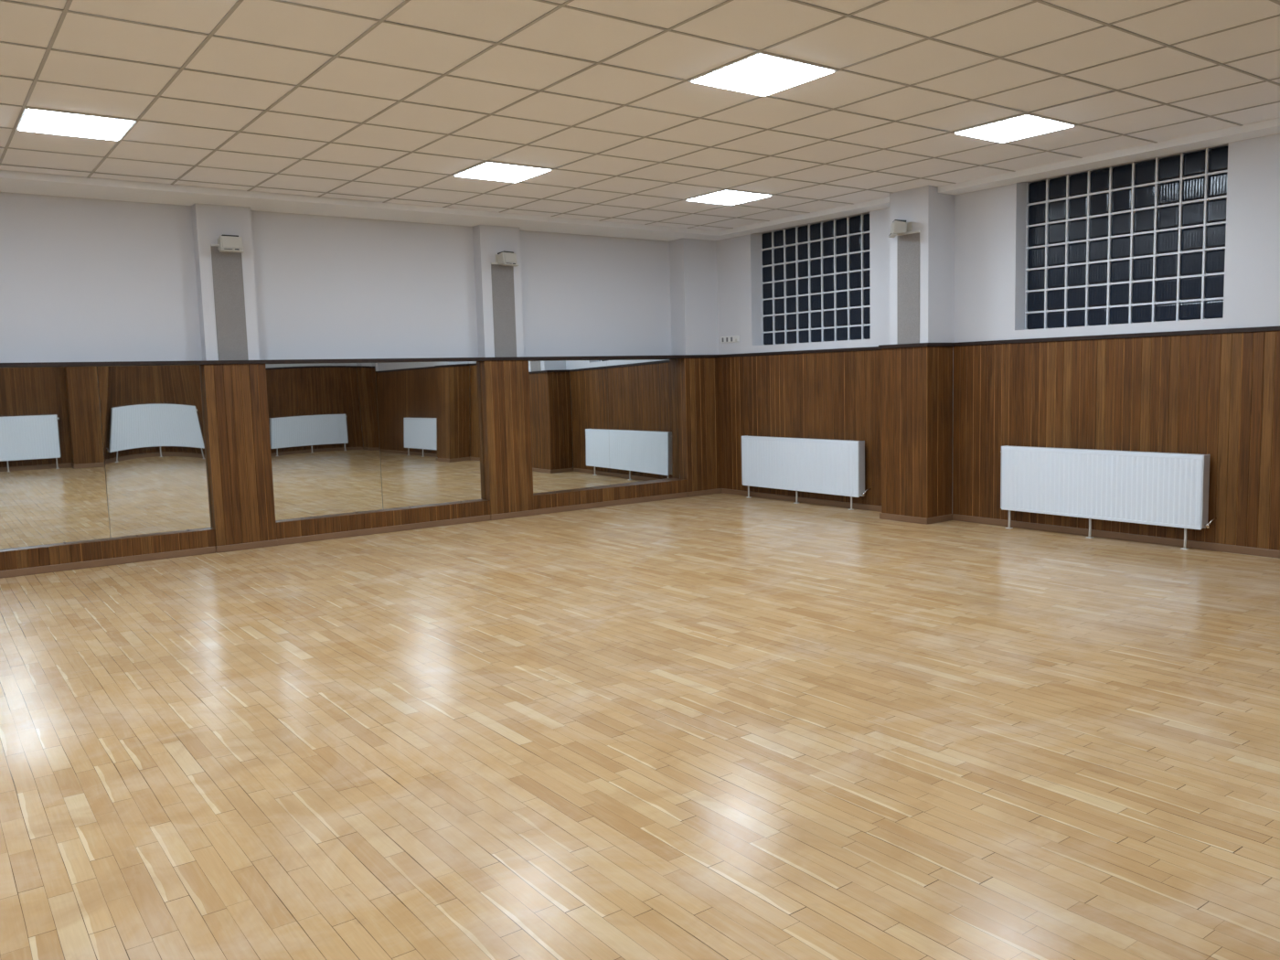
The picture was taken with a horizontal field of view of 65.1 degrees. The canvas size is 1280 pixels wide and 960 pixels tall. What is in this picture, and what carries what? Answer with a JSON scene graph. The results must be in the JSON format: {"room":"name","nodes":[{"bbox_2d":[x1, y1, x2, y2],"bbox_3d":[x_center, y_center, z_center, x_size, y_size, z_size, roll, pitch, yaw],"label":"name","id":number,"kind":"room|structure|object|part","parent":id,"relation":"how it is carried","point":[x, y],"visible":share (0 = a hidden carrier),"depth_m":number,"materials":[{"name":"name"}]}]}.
{"room":"exercise studio","nodes":[
{"label":"exercise studio","id":0,"kind":"room"},
{"bbox_2d":[0,192,718,533],"bbox_3d":[-3.817,-1.107,9.054,11.440,3.450,0.584,-6,7,-36],"label":"wall","id":1,"kind":"structure","parent":0,"point":[82,280],"depth_m":9.58,"materials":[{"name":"white paint"}]},
{"bbox_2d":[0,366,110,550],"bbox_3d":[-5.029,-0.159,7.978,1.358,1.459,0.017,-6,7,-36],"label":"wall mirror","id":2,"kind":"object","parent":1,"relation":"attached to","point":[53,491],"visible":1,"depth_m":8.15,"materials":[{"name":"clear glass"}]},
{"bbox_2d":[0,528,216,570],"bbox_3d":[-4.670,0.624,8.288,2.182,0.209,0.137,-6,7,-36],"label":"trim","id":3,"kind":"structure","parent":1,"relation":"attached to","point":[156,543],"depth_m":8.35,"materials":[{"name":"brown wood"}]},
{"bbox_2d":[96,364,212,539],"bbox_3d":[-4.153,-0.248,8.616,0.811,1.459,0.021,-6,7,-36],"label":"wall mirror","id":4,"kind":"object","parent":1,"relation":"attached to","point":[153,417],"visible":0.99,"depth_m":8.61,"materials":[{"name":"clear glass"}]},
{"bbox_2d":[210,244,248,360],"bbox_3d":[-3.652,-1.576,8.928,0.264,1.020,0.018,-6,7,-36],"label":"strip","id":5,"kind":"object","parent":1,"relation":"attached to","point":[227,267],"visible":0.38,"depth_m":8.93,"materials":[{"name":"grey paint"}]},
{"bbox_2d":[217,234,244,252],"bbox_3d":[-3.612,-2.074,8.817,0.199,0.147,0.178,-6,7,-36],"label":"speaker","id":6,"kind":"object","parent":1,"relation":"attached to","point":[228,243],"depth_m":8.76,"materials":[{"name":"beige plastic"}]},
{"bbox_2d":[201,363,277,545],"bbox_3d":[-3.599,-0.205,9.004,0.519,1.655,0.153,-6,7,-36],"label":"trim","id":7,"kind":"structure","parent":1,"relation":"attached to","point":[235,398],"depth_m":8.93,"materials":[{"name":"brown wood"}]},
{"bbox_2d":[265,362,383,522],"bbox_3d":[-2.977,-0.369,9.481,1.060,1.459,0.011,-6,7,-36],"label":"wall mirror","id":8,"kind":"object","parent":1,"relation":"attached to","point":[324,421],"visible":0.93,"depth_m":9.47,"materials":[{"name":"clear glass"}]},
{"bbox_2d":[0,354,719,367],"bbox_3d":[-3.637,-1.052,8.986,11.240,0.035,0.314,-6,7,-36],"label":"trim","id":9,"kind":"structure","parent":1,"relation":"attached to","point":[435,359],"depth_m":9.30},
{"bbox_2d":[0,488,721,578],"bbox_3d":[-2.470,0.483,9.823,8.606,0.058,0.063,-6,7,-36],"label":"baseboard","id":10,"kind":"structure","parent":1,"relation":"attached to","point":[39,570],"depth_m":9.42,"materials":[{"name":"brown wood"}]},
{"bbox_2d":[275,500,490,539],"bbox_3d":[-2.489,0.402,9.880,2.199,0.209,0.137,-6,7,-36],"label":"trim","id":11,"kind":"structure","parent":1,"relation":"attached to","point":[340,523],"depth_m":9.77,"materials":[{"name":"brown wood"}]},
{"bbox_2d":[374,361,485,510],"bbox_3d":[-2.095,-0.459,10.126,1.126,1.459,0.014,-6,7,-36],"label":"wall mirror","id":12,"kind":"object","parent":1,"relation":"attached to","point":[430,413],"visible":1,"depth_m":10.11,"materials":[{"name":"clear glass"}]},
{"bbox_2d":[490,262,516,357],"bbox_3d":[-1.428,-1.786,10.554,0.270,0.985,0.018,-6,7,-36],"label":"strip","id":13,"kind":"object","parent":1,"relation":"attached to","point":[503,292],"visible":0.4,"depth_m":10.56,"materials":[{"name":"grey paint"}]},
{"bbox_2d":[480,360,533,514],"bbox_3d":[-1.412,-0.428,10.601,0.518,1.655,0.153,-6,7,-36],"label":"trim","id":14,"kind":"structure","parent":1,"relation":"attached to","point":[505,384],"depth_m":10.52,"materials":[{"name":"brown wood"}]},
{"bbox_2d":[495,250,518,266],"bbox_3d":[-1.380,-2.300,10.435,0.204,0.147,0.198,-6,7,-36],"label":"speaker","id":15,"kind":"object","parent":1,"relation":"attached to","point":[503,258],"depth_m":10.38,"materials":[{"name":"beige plastic"}]},
{"bbox_2d":[528,359,609,494],"bbox_3d":[-0.785,-0.593,11.083,1.076,1.459,0.017,-6,7,-38],"label":"wall mirror","id":16,"kind":"object","parent":1,"relation":"attached to","point":[569,399],"visible":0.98,"depth_m":11.08,"materials":[{"name":"clear glass"}]},
{"bbox_2d":[533,479,686,509],"bbox_3d":[-0.331,0.181,11.457,2.127,0.209,0.137,-6,7,-36],"label":"trim","id":17,"kind":"structure","parent":1,"relation":"attached to","point":[557,499],"depth_m":11.36,"materials":[{"name":"brown wood"}]},
{"bbox_2d":[606,358,679,486],"bbox_3d":[0.051,-0.681,11.728,1.041,1.459,0.017,-6,7,-38],"label":"wall mirror","id":18,"kind":"object","parent":1,"relation":"attached to","point":[643,394],"visible":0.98,"depth_m":11.71,"materials":[{"name":"clear glass"}]},
{"bbox_2d":[677,357,721,491],"bbox_3d":[0.723,-0.646,12.160,0.533,1.655,0.153,-6,7,-36],"label":"trim","id":19,"kind":"structure","parent":1,"relation":"attached to","point":[698,378],"depth_m":12.07,"materials":[{"name":"brown wood"}]},
{"bbox_2d":[0,492,1279,959],"bbox_3d":[-0.202,1.029,4.795,11.900,0.120,11.970,-6,7,-36],"label":"floor","id":20,"kind":"structure","parent":0,"point":[720,726],"depth_m":3.94,"materials":[{"name":"brown wood"}]},
{"bbox_2d":[741,435,871,510],"bbox_3d":[1.788,-0.101,11.112,0.137,0.728,1.871,-6,7,-36],"label":"radiator","id":21,"kind":"object","parent":20,"relation":"on","point":[837,467],"visible":1,"depth_m":10.96,"materials":[{"name":"white metal"}]},
{"bbox_2d":[751,436,859,441],"bbox_3d":[1.760,-0.456,11.072,0.066,0.008,1.775,-6,7,-36],"label":"grille","id":22,"kind":"object","parent":21,"relation":"attached to","point":[753,438],"depth_m":11.15,"materials":[{"name":"white metal"}]},
{"bbox_3d":[2.219,0.209,10.534,0.044,0.206,0.048,-6,7,-36],"label":"leg","id":23,"kind":"part","parent":21,"relation":"part of","materials":[{"name":"metal"}]},
{"bbox_2d":[1000,445,1216,549],"bbox_3d":[3.822,0.119,8.358,0.137,0.745,1.821,-6,7,-36],"label":"radiator","id":24,"kind":"object","parent":20,"relation":"on","point":[1167,489],"visible":1,"depth_m":8.21,"materials":[{"name":"white metal"}]},
{"bbox_3d":[3.328,0.321,9.033,0.044,0.232,0.048,-6,7,-36],"label":"leg","id":25,"kind":"part","parent":24,"relation":"part of","materials":[{"name":"metal"}]},
{"bbox_3d":[3.780,0.371,8.421,0.044,0.232,0.048,-6,7,-36],"label":"leg","id":26,"kind":"part","parent":24,"relation":"part of","materials":[{"name":"metal"}]},
{"bbox_2d":[1007,446,1204,455],"bbox_3d":[3.794,-0.245,8.318,0.066,0.008,1.725,-6,7,-36],"label":"grille","id":27,"kind":"object","parent":24,"relation":"attached to","point":[1023,449],"depth_m":8.38,"materials":[{"name":"white metal"}]},
{"bbox_3d":[4.241,0.423,7.796,0.044,0.232,0.048,-6,7,-36],"label":"leg","id":28,"kind":"part","parent":24,"relation":"part of","materials":[{"name":"metal"}]},
{"bbox_2d":[0,0,1279,230],"bbox_3d":[-0.448,-2.238,4.237,10.985,0.301,10.300,-6,7,-36],"label":"ceiling","id":29,"kind":"structure","parent":0,"point":[380,101],"depth_m":5.85,"materials":[{"name":"tile"}]},
{"bbox_2d":[15,106,137,140],"bbox_3d":[-3.512,-2.221,6.236,0.592,0.041,0.592,-6,7,-36],"label":"ceiling light","id":30,"kind":"object","parent":29,"relation":"attached to","point":[31,119],"visible":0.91,"depth_m":6.20,"materials":[{"name":"white plastic"}]},
{"bbox_2d":[452,160,554,182],"bbox_3d":[-1.098,-2.467,7.999,0.592,0.041,0.592,-6,7,-36],"label":"ceiling light","id":31,"kind":"object","parent":29,"relation":"attached to","point":[486,170],"visible":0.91,"depth_m":7.96,"materials":[{"name":"white plastic"}]},
{"bbox_2d":[684,189,773,205],"bbox_3d":[0.834,-2.664,9.410,0.592,0.041,0.592,-6,7,-36],"label":"ceiling light","id":32,"kind":"object","parent":29,"relation":"attached to","point":[726,197],"visible":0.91,"depth_m":9.36,"materials":[{"name":"white plastic"}]},
{"bbox_3d":[0.834,-2.667,9.410,0.592,0.036,0.592,-6,7,-36],"label":"frame","id":33,"kind":"part","parent":32,"relation":"part of","materials":[{"name":"white metal"}]},
{"bbox_2d":[687,52,838,96],"bbox_3d":[0.681,-2.267,5.592,0.592,0.041,0.592,-6,7,-36],"label":"ceiling light","id":34,"kind":"object","parent":29,"relation":"attached to","point":[760,73],"visible":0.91,"depth_m":5.55,"materials":[{"name":"white plastic"}]},
{"bbox_2d":[951,113,1077,142],"bbox_3d":[2.613,-2.465,7.003,0.592,0.041,0.592,-6,7,-36],"label":"ceiling light","id":35,"kind":"object","parent":29,"relation":"attached to","point":[1025,125],"visible":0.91,"depth_m":6.96,"materials":[{"name":"white plastic"}]},
{"bbox_2d":[716,133,1279,513],"bbox_3d":[4.166,-1.197,7.838,0.765,3.450,11.970,-6,7,-36],"label":"wall","id":36,"kind":"structure","parent":0,"point":[973,244],"depth_m":9.16,"materials":[{"name":"white paint"}]},
{"bbox_2d":[0,117,1279,241],"bbox_3d":[-0.398,-2.230,4.386,11.240,0.351,11.380,-6,7,-36],"label":"trim","id":37,"kind":"structure","parent":36,"relation":"attached to","point":[20,182],"depth_m":8.79,"materials":[{"name":"white paint"}]},
{"bbox_2d":[720,335,739,343],"bbox_3d":[1.074,-1.682,11.993,0.018,0.080,0.330,-6,7,-36],"label":"wall socket","id":38,"kind":"object","parent":36,"relation":"attached to","point":[732,338],"visible":1,"depth_m":11.98,"materials":[{"name":"white plastic"}]},
{"bbox_2d":[718,350,881,505],"bbox_3d":[1.822,-0.570,11.129,0.012,1.655,2.845,-6,7,-36],"label":"wall paneling","id":39,"kind":"structure","parent":36,"relation":"attached to","point":[828,395],"depth_m":11.09,"materials":[{"name":"brown wood"}]},
{"bbox_2d":[760,213,870,345],"bbox_3d":[1.976,-2.170,11.041,0.080,1.302,1.773,-6,7,-36],"label":"window","id":40,"kind":"structure","parent":36,"relation":"in","point":[816,287],"depth_m":11.02,"materials":[{"name":"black glass"}]},
{"bbox_2d":[888,219,912,237],"bbox_3d":[2.419,-2.332,9.294,0.202,0.147,0.218,-1,6,6],"label":"speaker","id":41,"kind":"object","parent":36,"relation":"attached to","point":[898,227],"depth_m":9.21,"materials":[{"name":"beige plastic"}]},
{"bbox_2d":[896,230,920,343],"bbox_3d":[2.505,-1.792,9.364,0.018,1.030,0.266,-6,7,-36],"label":"strip","id":42,"kind":"object","parent":36,"relation":"attached to","point":[908,244],"visible":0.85,"depth_m":9.36,"materials":[{"name":"grey paint"}]},
{"bbox_2d":[881,346,952,518],"bbox_3d":[2.664,-0.441,9.653,0.390,1.655,0.539,-6,7,-36],"label":"trim","id":43,"kind":"structure","parent":36,"relation":"attached to","point":[917,382],"depth_m":9.48,"materials":[{"name":"brown wood"}]},
{"bbox_2d":[719,325,1279,357],"bbox_3d":[3.999,-1.128,7.724,0.420,0.035,10.816,-6,7,-36],"label":"trim","id":44,"kind":"structure","parent":36,"relation":"attached to","point":[1262,328],"depth_m":8.79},
{"bbox_2d":[721,488,1279,558],"bbox_3d":[4.039,0.505,7.902,0.415,0.058,10.772,-6,7,-36],"label":"baseboard","id":45,"kind":"structure","parent":36,"relation":"attached to","point":[1240,549],"depth_m":8.92,"materials":[{"name":"brown wood"}]},
{"bbox_2d":[952,330,1279,550],"bbox_3d":[3.917,-0.335,8.294,0.012,1.655,3.142,-6,7,-36],"label":"wall paneling","id":46,"kind":"structure","parent":36,"relation":"attached to","point":[1216,395],"depth_m":8.10,"materials":[{"name":"brown wood"}]},
{"bbox_2d":[1024,145,1228,330],"bbox_3d":[4.007,-1.942,8.293,0.080,1.302,1.752,-6,7,-36],"label":"window","id":47,"kind":"structure","parent":36,"relation":"in","point":[1143,241],"depth_m":8.22,"materials":[{"name":"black glass"}]}
]}

